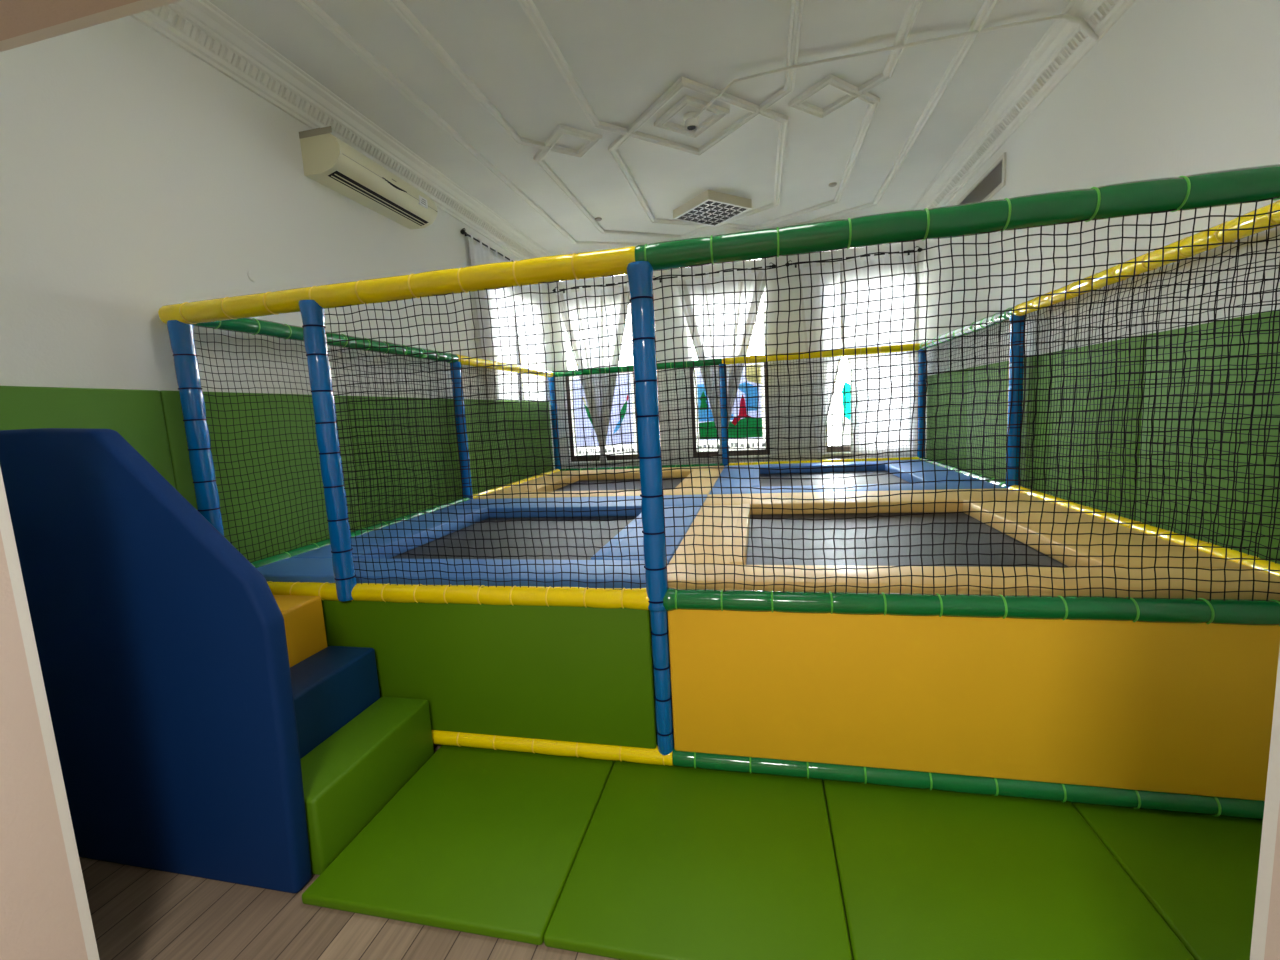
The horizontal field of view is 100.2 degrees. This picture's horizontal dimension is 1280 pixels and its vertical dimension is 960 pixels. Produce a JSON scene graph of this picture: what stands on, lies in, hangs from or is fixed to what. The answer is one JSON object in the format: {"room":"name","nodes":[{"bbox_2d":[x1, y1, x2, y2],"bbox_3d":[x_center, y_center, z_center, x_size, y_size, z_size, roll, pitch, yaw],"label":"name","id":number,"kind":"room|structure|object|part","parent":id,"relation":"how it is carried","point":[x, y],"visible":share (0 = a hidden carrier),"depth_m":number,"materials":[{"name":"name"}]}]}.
{"room":"indoor trampoline playroom","nodes":[
{"label":"indoor trampoline playroom","id":0,"kind":"room"},
{"bbox_2d":[0,16,554,469],"bbox_3d":[-2.039,-0.775,4.652,0.200,3.800,6.500,-2,7,13],"label":"wall","id":1,"kind":"structure","parent":0,"point":[138,177],"depth_m":2.68,"materials":[{"name":"white paint"}]},
{"bbox_2d":[0,386,175,488],"bbox_3d":[-2.442,0.544,2.174,0.034,1.832,1.171,-2,7,13],"label":"pad","id":2,"kind":"object","parent":1,"relation":"attached to","point":[137,416],"visible":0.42,"depth_m":2.37,"materials":[{"name":"green plastic"}]},
{"bbox_2d":[247,270,257,280],"bbox_3d":[-2.282,-1.202,3.154,0.008,0.059,0.060,-2,7,13],"label":"disc","id":3,"kind":"object","parent":1,"relation":"attached to","point":[252,275],"visible":1,"depth_m":3.15,"materials":[{"name":"white paint"}]},
{"bbox_2d":[160,390,362,561],"bbox_3d":[-2.183,0.387,3.337,0.034,1.832,1.226,-2,7,13],"label":"pad","id":4,"kind":"object","parent":1,"relation":"attached to","point":[171,403],"visible":0.38,"depth_m":3.15,"materials":[{"name":"green plastic"}]},
{"bbox_2d":[130,0,552,259],"bbox_3d":[-1.940,-2.572,4.390,0.206,0.185,6.506,-2,7,13],"label":"trim","id":5,"kind":"structure","parent":1,"relation":"attached to","point":[199,27],"depth_m":3.44,"materials":[{"name":"white paint"}]},
{"bbox_2d":[299,126,437,228],"bbox_3d":[-1.960,-2.223,4.049,0.297,0.274,1.154,-2,7,13],"label":"air conditioner","id":6,"kind":"object","parent":1,"relation":"attached to","point":[328,160],"visible":1,"depth_m":3.77,"materials":[{"name":"beige plastic"}]},
{"bbox_2d":[299,126,331,138],"bbox_3d":[-2.002,-2.330,3.982,0.249,0.041,1.034,-2,7,13],"label":"grille","id":7,"kind":"object","parent":6,"relation":"attached to","point":[318,133],"depth_m":3.48,"materials":[{"name":"beige plastic"}]},
{"bbox_2d":[328,171,428,225],"bbox_3d":[-1.928,-2.096,4.035,0.074,0.021,1.020,-2,7,13],"label":"outlet","id":8,"kind":"object","parent":6,"relation":"attached to","point":[344,178],"depth_m":3.95,"materials":[{"name":"black"}]},
{"bbox_2d":[347,396,454,527],"bbox_3d":[-1.918,0.225,4.533,0.034,1.832,1.236,-2,7,13],"label":"pad","id":9,"kind":"object","parent":1,"relation":"attached to","point":[373,413],"visible":0.29,"depth_m":4.34,"materials":[{"name":"green plastic"}]},
{"bbox_2d":[447,399,512,498],"bbox_3d":[-1.651,0.063,5.733,0.034,1.832,1.236,-2,7,13],"label":"pad","id":10,"kind":"object","parent":1,"relation":"attached to","point":[449,403],"visible":0.22,"depth_m":5.66,"materials":[{"name":"green plastic"}]},
{"bbox_2d":[460,228,513,261],"bbox_3d":[-1.588,-2.638,6.387,0.112,0.080,2.140,-2,7,13],"label":"curtain rod","id":11,"kind":"object","parent":1,"relation":"attached to","point":[462,231],"visible":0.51,"depth_m":5.61,"materials":[{"name":"black metal"}]},
{"bbox_2d":[468,234,518,399],"bbox_3d":[-1.606,-1.758,6.055,0.041,1.669,0.996,-2,7,13],"label":"curtain","id":12,"kind":"object","parent":11,"relation":"hanging from","point":[478,255],"visible":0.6,"depth_m":5.98,"materials":[{"name":"white fabric"}]},
{"bbox_2d":[514,284,547,399],"bbox_3d":[-1.401,-1.884,6.986,0.037,1.669,0.880,-2,7,13],"label":"curtain","id":13,"kind":"object","parent":11,"relation":"hanging from","point":[534,288],"visible":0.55,"depth_m":6.94,"materials":[{"name":"white fabric"}]},
{"bbox_2d":[496,296,539,400],"bbox_3d":[-1.576,-1.354,6.692,0.056,1.900,1.400,-2,7,13],"label":"window","id":14,"kind":"structure","parent":1,"relation":"in","point":[517,352],"depth_m":6.82,"materials":[{"name":"white"}]},
{"bbox_3d":[-1.519,-1.391,6.964,0.006,1.800,0.740,-2,7,13],"label":"pane","id":15,"kind":"part","parent":14,"relation":"part of","materials":[{"name":"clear glass"}]},
{"bbox_2d":[506,400,553,481],"bbox_3d":[-1.378,-0.104,6.967,0.034,1.832,1.306,-2,7,13],"label":"pad","id":16,"kind":"object","parent":1,"relation":"attached to","point":[546,443],"visible":0.22,"depth_m":6.79,"materials":[{"name":"green plastic"}]},
{"bbox_2d":[79,611,852,959],"bbox_3d":[0.167,1.335,2.587,6.600,0.120,10.800,-2,7,13],"label":"floor","id":17,"kind":"structure","parent":0,"point":[137,913],"depth_m":1.73,"materials":[{"name":"brown wood"}]},
{"bbox_2d":[0,428,311,892],"bbox_3d":[-1.813,0.631,1.916,1.292,1.655,0.078,-2,7,13],"label":"guard","id":18,"kind":"object","parent":17,"relation":"on","point":[162,649],"visible":0.87,"depth_m":1.85,"materials":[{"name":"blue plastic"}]},
{"bbox_2d":[273,595,327,666],"bbox_3d":[-1.960,1.010,2.401,0.750,0.800,0.686,-2,7,13],"label":"step","id":19,"kind":"structure","parent":17,"relation":"on","point":[303,617],"depth_m":2.50,"materials":[{"name":"yellow leather"}]},
{"bbox_2d":[290,646,379,758],"bbox_3d":[-1.458,1.122,2.304,0.263,0.548,0.686,-2,7,13],"label":"step","id":20,"kind":"structure","parent":17,"relation":"on","point":[332,686],"depth_m":2.35,"materials":[{"name":"blue leather"}]},
{"bbox_2d":[300,697,433,874],"bbox_3d":[-1.193,1.237,2.261,0.261,0.302,0.686,-2,7,13],"label":"step","id":21,"kind":"structure","parent":17,"relation":"on","point":[349,777],"depth_m":2.16,"materials":[{"name":"green leather"}]},
{"bbox_2d":[302,745,614,944],"bbox_3d":[-0.630,1.353,2.139,0.875,0.040,0.875,-2,7,13],"label":"floor mat","id":22,"kind":"object","parent":17,"relation":"on","point":[480,841],"visible":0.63,"depth_m":1.98,"materials":[{"name":"green leather"}]},
{"bbox_2d":[256,494,706,587],"bbox_3d":[-0.755,0.736,3.803,2.270,0.870,2.410,-2,7,13],"label":"trampoline","id":23,"kind":"object","parent":17,"relation":"on","point":[315,565],"visible":0.51,"depth_m":3.37,"materials":[{"name":"blue plastic"}]},
{"bbox_2d":[474,466,723,498],"bbox_3d":[-0.240,0.423,6.122,2.270,0.870,2.357,-2,7,13],"label":"trampoline","id":24,"kind":"object","parent":17,"relation":"on","point":[714,472],"visible":0.52,"depth_m":6.14,"materials":[{"name":"brown plastic"}]},
{"bbox_2d":[544,761,852,959],"bbox_3d":[0.237,1.329,1.943,0.897,0.040,0.875,-2,7,13],"label":"floor mat","id":25,"kind":"object","parent":17,"relation":"on","point":[673,862],"visible":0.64,"depth_m":1.81,"materials":[{"name":"green leather"}]},
{"bbox_2d":[158,164,1279,819],"bbox_3d":[0.585,-0.132,4.599,4.788,2.250,5.002,-2,7,13],"label":"frame","id":26,"kind":"object","parent":17,"relation":"on","point":[1232,186],"visible":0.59,"depth_m":2.21,"materials":[{"name":"blue plastic"}]},
{"bbox_3d":[-2.207,0.273,2.764,0.102,2.121,0.102,-2,7,13],"label":"post","id":27,"kind":"part","parent":26,"relation":"part of","materials":[{"name":"blue plastic"}]},
{"bbox_3d":[-1.995,-0.978,3.849,0.093,0.094,2.418,-2,7,13],"label":"rail","id":28,"kind":"part","parent":26,"relation":"part of","materials":[{"name":"green plastic"}]},
{"bbox_3d":[-1.460,-0.117,2.523,0.101,1.400,0.101,-2,7,13],"label":"post","id":29,"kind":"part","parent":26,"relation":"part of","materials":[{"name":"blue plastic"}]},
{"bbox_2d":[195,327,464,560],"bbox_3d":[-1.968,-0.302,3.908,0.049,1.307,2.372,-1,7,13],"label":"safety net","id":30,"kind":"object","parent":26,"relation":"attached to","point":[221,334],"visible":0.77,"depth_m":3.35,"materials":[{"name":"black fabric"}]},
{"bbox_3d":[-1.922,0.354,4.013,0.085,0.084,2.418,-2,7,13],"label":"rail","id":31,"kind":"part","parent":26,"relation":"part of","materials":[{"name":"green plastic"}]},
{"bbox_3d":[-1.170,-0.843,2.383,2.378,0.106,0.106,-2,7,13],"label":"rail","id":32,"kind":"part","parent":26,"relation":"part of","materials":[{"name":"yellow plastic"}]},
{"bbox_3d":[-1.061,0.540,2.546,2.275,0.097,0.097,-2,7,13],"label":"rail","id":33,"kind":"part","parent":26,"relation":"part of","materials":[{"name":"yellow plastic"}]},
{"bbox_3d":[-1.674,-0.033,5.155,0.103,2.166,0.103,-2,7,13],"label":"post","id":34,"kind":"part","parent":26,"relation":"part of","materials":[{"name":"blue plastic"}]},
{"bbox_2d":[324,274,645,589],"bbox_3d":[-0.710,-0.158,2.365,1.468,1.334,0.036,-2,7,13],"label":"safety net","id":35,"kind":"object","parent":26,"relation":"attached to","point":[594,285],"visible":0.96,"depth_m":2.34,"materials":[{"name":"black fabric"}]},
{"bbox_2d":[322,600,656,748],"bbox_3d":[-1.032,0.889,2.587,2.235,0.665,0.044,-2,7,13],"label":"panel","id":36,"kind":"object","parent":26,"relation":"attached to","point":[558,673],"visible":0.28,"depth_m":2.46,"materials":[{"name":"green plastic"}]},
{"bbox_3d":[-1.476,-1.294,6.186,0.092,0.093,2.412,-2,7,13],"label":"rail","id":37,"kind":"part","parent":26,"relation":"part of","materials":[{"name":"yellow plastic"}]},
{"bbox_2d":[462,367,556,493],"bbox_3d":[-1.439,-0.621,6.269,0.039,1.307,2.316,-1,7,13],"label":"safety net","id":38,"kind":"object","parent":26,"relation":"attached to","point":[471,369],"visible":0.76,"depth_m":6.10,"materials":[{"name":"black fabric"}]},
{"bbox_3d":[-1.403,0.038,6.350,0.085,0.085,2.412,-2,7,13],"label":"rail","id":39,"kind":"part","parent":26,"relation":"part of","materials":[{"name":"yellow plastic"}]},
{"bbox_3d":[-0.977,1.251,2.624,2.307,0.085,0.085,-2,7,13],"label":"rail","id":40,"kind":"part","parent":26,"relation":"part of","materials":[{"name":"yellow plastic"}]},
{"bbox_3d":[-1.157,-0.348,7.490,0.097,2.166,0.097,-2,7,13],"label":"post","id":41,"kind":"part","parent":26,"relation":"part of","materials":[{"name":"blue plastic"}]},
{"bbox_3d":[-0.084,-1.483,7.098,2.325,0.089,0.089,-2,7,13],"label":"rail","id":42,"kind":"part","parent":26,"relation":"part of","materials":[{"name":"green plastic"}]},
{"bbox_2d":[555,365,721,467],"bbox_3d":[-0.047,-0.810,7.177,2.237,1.307,0.043,-1,7,13],"label":"safety net","id":43,"kind":"object","parent":26,"relation":"attached to","point":[709,371],"visible":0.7,"depth_m":7.21,"materials":[{"name":"black fabric"}]},
{"bbox_3d":[-0.011,-0.150,7.261,2.325,0.084,0.085,-2,7,13],"label":"rail","id":44,"kind":"part","parent":26,"relation":"part of","materials":[{"name":"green plastic"}]},
{"bbox_3d":[0.038,-0.152,2.195,0.108,1.406,0.108,-2,7,13],"label":"post","id":45,"kind":"part","parent":26,"relation":"part of","materials":[{"name":"blue plastic"}]},
{"bbox_3d":[0.097,0.873,2.330,0.075,0.665,0.078,-2,7,13],"label":"post","id":46,"kind":"part","parent":26,"relation":"part of","materials":[{"name":"blue plastic"}]},
{"bbox_3d":[1.111,-0.411,6.978,0.097,2.166,0.097,-2,7,13],"label":"post","id":47,"kind":"part","parent":26,"relation":"part of","materials":[{"name":"blue plastic"}]},
{"bbox_3d":[2.193,-1.545,6.583,2.345,0.089,0.089,-2,7,13],"label":"rail","id":48,"kind":"part","parent":26,"relation":"part of","materials":[{"name":"yellow plastic"}]},
{"bbox_2d":[726,352,917,461],"bbox_3d":[2.231,-0.873,6.667,2.257,1.307,0.035,-2,7,12],"label":"safety net","id":49,"kind":"object","parent":26,"relation":"attached to","point":[871,360],"visible":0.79,"depth_m":6.66,"materials":[{"name":"black fabric"}]},
{"bbox_3d":[2.266,-0.213,6.747,2.345,0.085,0.085,-2,7,13],"label":"rail","id":50,"kind":"part","parent":26,"relation":"part of","materials":[{"name":"yellow plastic"}]},
{"bbox_3d":[3.398,-0.473,6.460,0.097,2.166,0.097,-2,7,13],"label":"post","id":51,"kind":"part","parent":26,"relation":"part of","materials":[{"name":"blue plastic"}]},
{"bbox_3d":[1.163,-0.907,1.857,2.407,0.108,0.108,-2,7,13],"label":"rail","id":52,"kind":"part","parent":26,"relation":"part of","materials":[{"name":"green plastic"}]},
{"bbox_3d":[3.151,-0.086,5.322,0.085,0.085,2.412,-2,7,13],"label":"rail","id":53,"kind":"part","parent":26,"relation":"part of","materials":[{"name":"green plastic"}]},
{"bbox_2d":[922,322,1009,481],"bbox_3d":[3.115,-0.746,5.241,0.045,1.307,2.316,-2,7,13],"label":"safety net","id":54,"kind":"object","parent":26,"relation":"attached to","point":[929,398],"visible":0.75,"depth_m":5.02,"materials":[{"name":"black fabric"}]},
{"bbox_3d":[3.077,-1.418,5.158,0.093,0.094,2.412,-2,7,13],"label":"rail","id":55,"kind":"part","parent":26,"relation":"part of","materials":[{"name":"green plastic"}]},
{"bbox_2d":[653,197,1279,601],"bbox_3d":[1.181,-0.210,1.939,2.259,1.334,0.026,-2,7,12],"label":"safety net","id":56,"kind":"object","parent":26,"relation":"attached to","point":[1270,212],"visible":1,"depth_m":1.92,"materials":[{"name":"black fabric"}]},
{"bbox_3d":[1.276,1.190,2.114,2.311,0.085,0.084,-2,7,13],"label":"rail","id":57,"kind":"part","parent":26,"relation":"part of","materials":[{"name":"green plastic"}]},
{"bbox_3d":[1.235,0.477,2.027,2.315,0.101,0.101,-2,7,13],"label":"rail","id":58,"kind":"part","parent":26,"relation":"part of","materials":[{"name":"green plastic"}]},
{"bbox_2d":[668,609,1279,800],"bbox_3d":[1.240,0.826,2.074,2.265,0.665,0.044,-2,7,13],"label":"panel","id":59,"kind":"object","parent":26,"relation":"attached to","point":[1179,708],"visible":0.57,"depth_m":2.03,"materials":[{"name":"yellow plastic"}]},
{"bbox_3d":[2.878,-0.158,4.128,0.104,2.166,0.104,-2,7,13],"label":"post","id":60,"kind":"part","parent":26,"relation":"part of","materials":[{"name":"blue plastic"}]},
{"bbox_3d":[2.632,0.230,2.985,0.085,0.085,2.418,-2,7,13],"label":"rail","id":61,"kind":"part","parent":26,"relation":"part of","materials":[{"name":"yellow plastic"}]},
{"bbox_3d":[2.558,-1.102,2.821,0.092,0.093,2.418,-2,7,13],"label":"rail","id":62,"kind":"part","parent":26,"relation":"part of","materials":[{"name":"yellow plastic"}]},
{"bbox_2d":[1015,226,1279,563],"bbox_3d":[2.594,-0.427,2.879,0.048,1.307,2.372,-2,7,13],"label":"safety net","id":63,"kind":"object","parent":26,"relation":"attached to","point":[1276,236],"visible":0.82,"depth_m":2.60,"materials":[{"name":"black fabric"}]},
{"bbox_2d":[709,460,1004,493],"bbox_3d":[2.002,0.362,5.615,2.314,0.870,2.357,-2,7,13],"label":"trampoline","id":64,"kind":"object","parent":17,"relation":"on","point":[916,466],"visible":0.56,"depth_m":5.58,"materials":[{"name":"blue plastic"}]},
{"bbox_2d":[667,488,1279,599],"bbox_3d":[1.488,0.675,3.297,2.314,0.870,2.410,-2,7,13],"label":"trampoline","id":65,"kind":"object","parent":17,"relation":"on","point":[964,496],"visible":0.65,"depth_m":2.75,"materials":[{"name":"brown plastic"}]},
{"bbox_2d":[822,780,1194,959],"bbox_3d":[1.116,1.305,1.745,0.899,0.040,0.875,-2,7,13],"label":"floor mat","id":66,"kind":"object","parent":17,"relation":"on","point":[924,874],"visible":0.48,"depth_m":1.72,"materials":[{"name":"green leather"}]},
{"bbox_2d":[1072,803,1262,959],"bbox_3d":[1.988,1.281,1.548,0.885,0.040,0.875,-2,7,13],"label":"floor mat","id":67,"kind":"object","parent":17,"relation":"on","point":[1199,872],"visible":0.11,"depth_m":1.73,"materials":[{"name":"green leather"}]},
{"bbox_2d":[208,0,1069,254],"bbox_3d":[0.367,-2.802,3.973,5.300,0.120,6.750,-2,7,13],"label":"ceiling","id":68,"kind":"structure","parent":0,"point":[623,55],"depth_m":3.66,"materials":[{"name":"paint"}]},
{"bbox_2d":[294,0,645,245],"bbox_3d":[-1.018,-2.664,4.087,0.890,0.034,6.340,-2,7,13],"label":"trim","id":69,"kind":"structure","parent":68,"relation":"attached to","point":[310,6],"depth_m":3.68,"materials":[{"name":"white paint"}]},
{"bbox_2d":[384,0,681,238],"bbox_3d":[-0.582,-2.668,3.922,0.952,0.034,6.209,-2,7,13],"label":"trim","id":70,"kind":"structure","parent":68,"relation":"attached to","point":[398,6],"depth_m":4.14,"materials":[{"name":"white paint"}]},
{"bbox_2d":[517,0,803,155],"bbox_3d":[0.083,-2.553,2.684,1.488,0.034,4.068,-2,7,13],"label":"trim","id":71,"kind":"structure","parent":68,"relation":"attached to","point":[528,6],"depth_m":3.61,"materials":[{"name":"white paint"}]},
{"bbox_2d":[683,112,698,131],"bbox_3d":[0.389,-2.709,4.058,0.124,0.088,0.124,-2,7,13],"label":"holder","id":72,"kind":"object","parent":68,"relation":"attached to","point":[691,123],"visible":0.99,"depth_m":4.02,"materials":[{"name":"white plastic"}]},
{"bbox_3d":[0.387,-2.738,4.054,0.124,0.030,0.124,-2,7,13],"label":"plate","id":73,"kind":"part","parent":72,"relation":"part of","materials":[{"name":"white plastic"}]},
{"bbox_2d":[654,95,728,137],"bbox_3d":[0.387,-2.738,4.054,0.407,0.034,0.407,-8,8,-32],"label":"trim","id":74,"kind":"structure","parent":68,"relation":"attached to","point":[718,112],"depth_m":4.02,"materials":[{"name":"white paint"}]},
{"bbox_2d":[608,76,787,238],"bbox_3d":[0.629,-2.885,5.143,1.448,0.034,3.268,-2,7,13],"label":"trim","id":75,"kind":"structure","parent":68,"relation":"attached to","point":[682,82],"depth_m":4.38,"materials":[{"name":"white paint"}]},
{"bbox_2d":[673,190,751,226],"bbox_3d":[0.782,-2.945,5.830,0.600,0.095,0.600,-8,8,-32],"label":"ceiling light","id":76,"kind":"object","parent":68,"relation":"attached to","point":[709,208],"visible":1,"depth_m":5.73,"materials":[{"name":"beige paint"}]},
{"bbox_2d":[829,182,836,186],"bbox_3d":[1.961,-3.002,5.447,0.080,0.018,0.080,-2,7,13],"label":"ceiling disc","id":77,"kind":"object","parent":68,"relation":"attached to","point":[833,184],"visible":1,"depth_m":5.42,"materials":[{"name":"grey metal"}]},
{"bbox_2d":[755,0,922,228],"bbox_3d":[1.208,-2.717,3.518,0.952,0.034,6.209,-2,7,13],"label":"trim","id":78,"kind":"structure","parent":68,"relation":"attached to","point":[853,92],"depth_m":3.89,"materials":[{"name":"white paint"}]},
{"bbox_2d":[695,14,1098,117],"bbox_3d":[1.495,-2.633,3.428,2.441,0.181,0.326,0,8,22],"label":"cable conduit","id":79,"kind":"object","parent":68,"relation":"attached to","point":[1084,26],"visible":1,"depth_m":3.31,"materials":[{"name":"white paint"}]},
{"bbox_2d":[795,0,998,224],"bbox_3d":[1.672,-2.738,3.480,0.890,0.034,6.340,-2,7,13],"label":"trim","id":80,"kind":"structure","parent":68,"relation":"attached to","point":[988,6],"depth_m":4.00,"materials":[{"name":"white paint"}]},
{"bbox_2d":[0,0,1279,959],"bbox_3d":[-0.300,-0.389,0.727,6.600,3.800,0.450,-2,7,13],"label":"door frame","id":81,"kind":"structure","parent":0,"point":[45,914],"depth_m":1.29,"materials":[{"name":"beige paint"}]},
{"bbox_2d":[546,240,923,468],"bbox_3d":[1.169,-1.283,7.342,5.300,3.800,0.220,-2,7,13],"label":"wall","id":82,"kind":"structure","parent":0,"point":[781,260],"depth_m":7.14,"materials":[{"name":"white paint"}]},
{"bbox_2d":[552,282,623,292],"bbox_3d":[-0.585,-2.679,7.375,1.300,0.080,0.117,-2,7,13],"label":"curtain rod","id":83,"kind":"object","parent":82,"relation":"attached to","point":[553,290],"visible":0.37,"depth_m":7.40,"materials":[{"name":"black metal"}]},
{"bbox_2d":[555,282,629,462],"bbox_3d":[-0.584,-1.463,7.506,1.109,2.449,0.070,-2,7,13],"label":"curtain","id":84,"kind":"object","parent":83,"relation":"hanging from","point":[574,325],"visible":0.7,"depth_m":7.45,"materials":[{"name":"white fabric"}]},
{"bbox_2d":[561,303,638,464],"bbox_3d":[-0.561,-1.355,7.637,1.120,2.240,0.135,-2,7,13],"label":"window","id":85,"kind":"structure","parent":82,"relation":"in","point":[589,442],"depth_m":7.74,"materials":[{"name":"white glass"}]},
{"bbox_3d":[-0.588,-2.015,7.597,1.060,0.920,0.050,-2,7,13],"label":"frame","id":86,"kind":"part","parent":85,"relation":"part of","materials":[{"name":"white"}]},
{"bbox_3d":[-0.528,-0.922,7.732,1.060,1.285,0.050,-2,7,13],"label":"sash","id":87,"kind":"part","parent":85,"relation":"part of","materials":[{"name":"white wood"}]},
{"bbox_3d":[-0.506,-0.259,7.747,1.120,0.034,0.085,-2,7,13],"label":"sill","id":88,"kind":"part","parent":85,"relation":"part of","materials":[{"name":"white"}]},
{"bbox_2d":[653,263,775,282],"bbox_3d":[0.936,-2.720,7.032,1.660,0.080,0.117,-2,7,13],"label":"curtain rod","id":89,"kind":"object","parent":82,"relation":"attached to","point":[773,265],"visible":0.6,"depth_m":7.00,"materials":[{"name":"black metal"}]},
{"bbox_2d":[676,266,768,453],"bbox_3d":[1.121,-1.539,7.115,1.208,2.389,0.068,-1,7,14],"label":"curtain","id":90,"kind":"object","parent":89,"relation":"hanging from","point":[739,285],"visible":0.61,"depth_m":7.06,"materials":[{"name":"white fabric"}]},
{"bbox_2d":[687,287,771,460],"bbox_3d":[1.194,-1.403,7.240,1.110,2.240,0.135,-2,7,13],"label":"window","id":91,"kind":"structure","parent":82,"relation":"in","point":[753,443],"depth_m":7.32,"materials":[{"name":"white glass"}]},
{"bbox_3d":[1.167,-2.063,7.201,1.050,0.920,0.050,-2,7,13],"label":"frame","id":92,"kind":"part","parent":91,"relation":"part of","materials":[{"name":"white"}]},
{"bbox_3d":[1.227,-0.970,7.336,1.050,1.285,0.050,-2,7,13],"label":"sash","id":93,"kind":"part","parent":91,"relation":"part of","materials":[{"name":"white wood"}]},
{"bbox_3d":[1.249,-0.307,7.351,1.110,0.034,0.085,-2,7,13],"label":"sill","id":94,"kind":"part","parent":91,"relation":"part of","materials":[{"name":"white"}]},
{"bbox_2d":[558,210,907,254],"bbox_3d":[1.027,-3.046,6.915,4.906,0.185,0.206,-2,7,13],"label":"trim","id":95,"kind":"structure","parent":82,"relation":"attached to","point":[905,210],"depth_m":6.85,"materials":[{"name":"white paint"}]},
{"bbox_2d":[822,356,850,455],"bbox_3d":[2.901,-1.450,6.855,1.120,2.240,0.135,-2,7,13],"label":"window","id":96,"kind":"structure","parent":82,"relation":"in","point":[846,438],"depth_m":7.04,"materials":[{"name":"white glass"}]},
{"bbox_3d":[2.955,-0.353,6.965,1.120,0.034,0.085,-2,7,13],"label":"sill","id":97,"kind":"part","parent":96,"relation":"part of","materials":[{"name":"white"}]},
{"bbox_2d":[785,246,921,267],"bbox_3d":[2.628,-2.767,6.650,1.610,0.080,0.117,-2,7,13],"label":"curtain rod","id":98,"kind":"object","parent":82,"relation":"attached to","point":[919,248],"visible":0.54,"depth_m":6.62,"materials":[{"name":"black metal"}]},
{"bbox_2d":[798,259,842,452],"bbox_3d":[2.343,-1.560,6.875,0.560,2.424,0.034,-2,7,13],"label":"curtain","id":99,"kind":"object","parent":98,"relation":"hanging from","point":[827,278],"visible":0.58,"depth_m":6.83,"materials":[{"name":"white fabric"}]},
{"bbox_2d":[840,248,919,455],"bbox_3d":[2.988,-1.544,6.687,0.908,2.479,0.059,-2,7,13],"label":"curtain","id":100,"kind":"object","parent":98,"relation":"hanging from","point":[908,324],"visible":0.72,"depth_m":6.67,"materials":[{"name":"white fabric"}]},
{"bbox_2d":[923,0,1279,456],"bbox_3d":[2.933,-0.911,3.529,0.200,3.800,6.500,-2,7,13],"label":"wall","id":101,"kind":"structure","parent":0,"point":[1173,88],"depth_m":2.84,"materials":[{"name":"white paint"}]},
{"bbox_2d":[926,368,967,468],"bbox_3d":[3.368,-0.246,5.904,0.034,1.855,1.286,-2,7,13],"label":"pad","id":102,"kind":"object","parent":101,"relation":"attached to","point":[930,387],"visible":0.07,"depth_m":5.72,"materials":[{"name":"green plastic"}]},
{"bbox_2d":[957,152,1005,204],"bbox_3d":[3.078,-2.597,4.865,0.016,0.250,1.070,-2,7,13],"label":"air vent","id":103,"kind":"object","parent":101,"relation":"in","point":[993,180],"visible":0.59,"depth_m":4.65,"materials":[{"name":"white plastic"}]},
{"bbox_2d":[966,357,1030,487],"bbox_3d":[3.096,-0.081,4.680,0.034,1.855,1.236,-2,7,13],"label":"pad","id":104,"kind":"object","parent":101,"relation":"attached to","point":[1024,441],"visible":0.23,"depth_m":4.64,"materials":[{"name":"green plastic"}]},
{"bbox_2d":[910,0,1135,209],"bbox_3d":[2.638,-2.698,3.356,0.206,0.185,6.506,-2,7,13],"label":"trim","id":105,"kind":"structure","parent":101,"relation":"attached to","point":[1064,44],"depth_m":3.79,"materials":[{"name":"white paint"}]},
{"bbox_2d":[1027,334,1147,520],"bbox_3d":[2.832,0.080,3.490,0.034,1.855,1.216,-2,7,13],"label":"pad","id":106,"kind":"object","parent":101,"relation":"attached to","point":[1090,460],"visible":0.16,"depth_m":3.28,"materials":[{"name":"green plastic"}]},
{"bbox_2d":[1136,309,1279,563],"bbox_3d":[2.566,0.242,2.294,0.034,1.855,1.246,-2,7,13],"label":"pad","id":107,"kind":"object","parent":101,"relation":"attached to","point":[1269,470],"visible":0.24,"depth_m":2.37,"materials":[{"name":"green plastic"}]}
]}

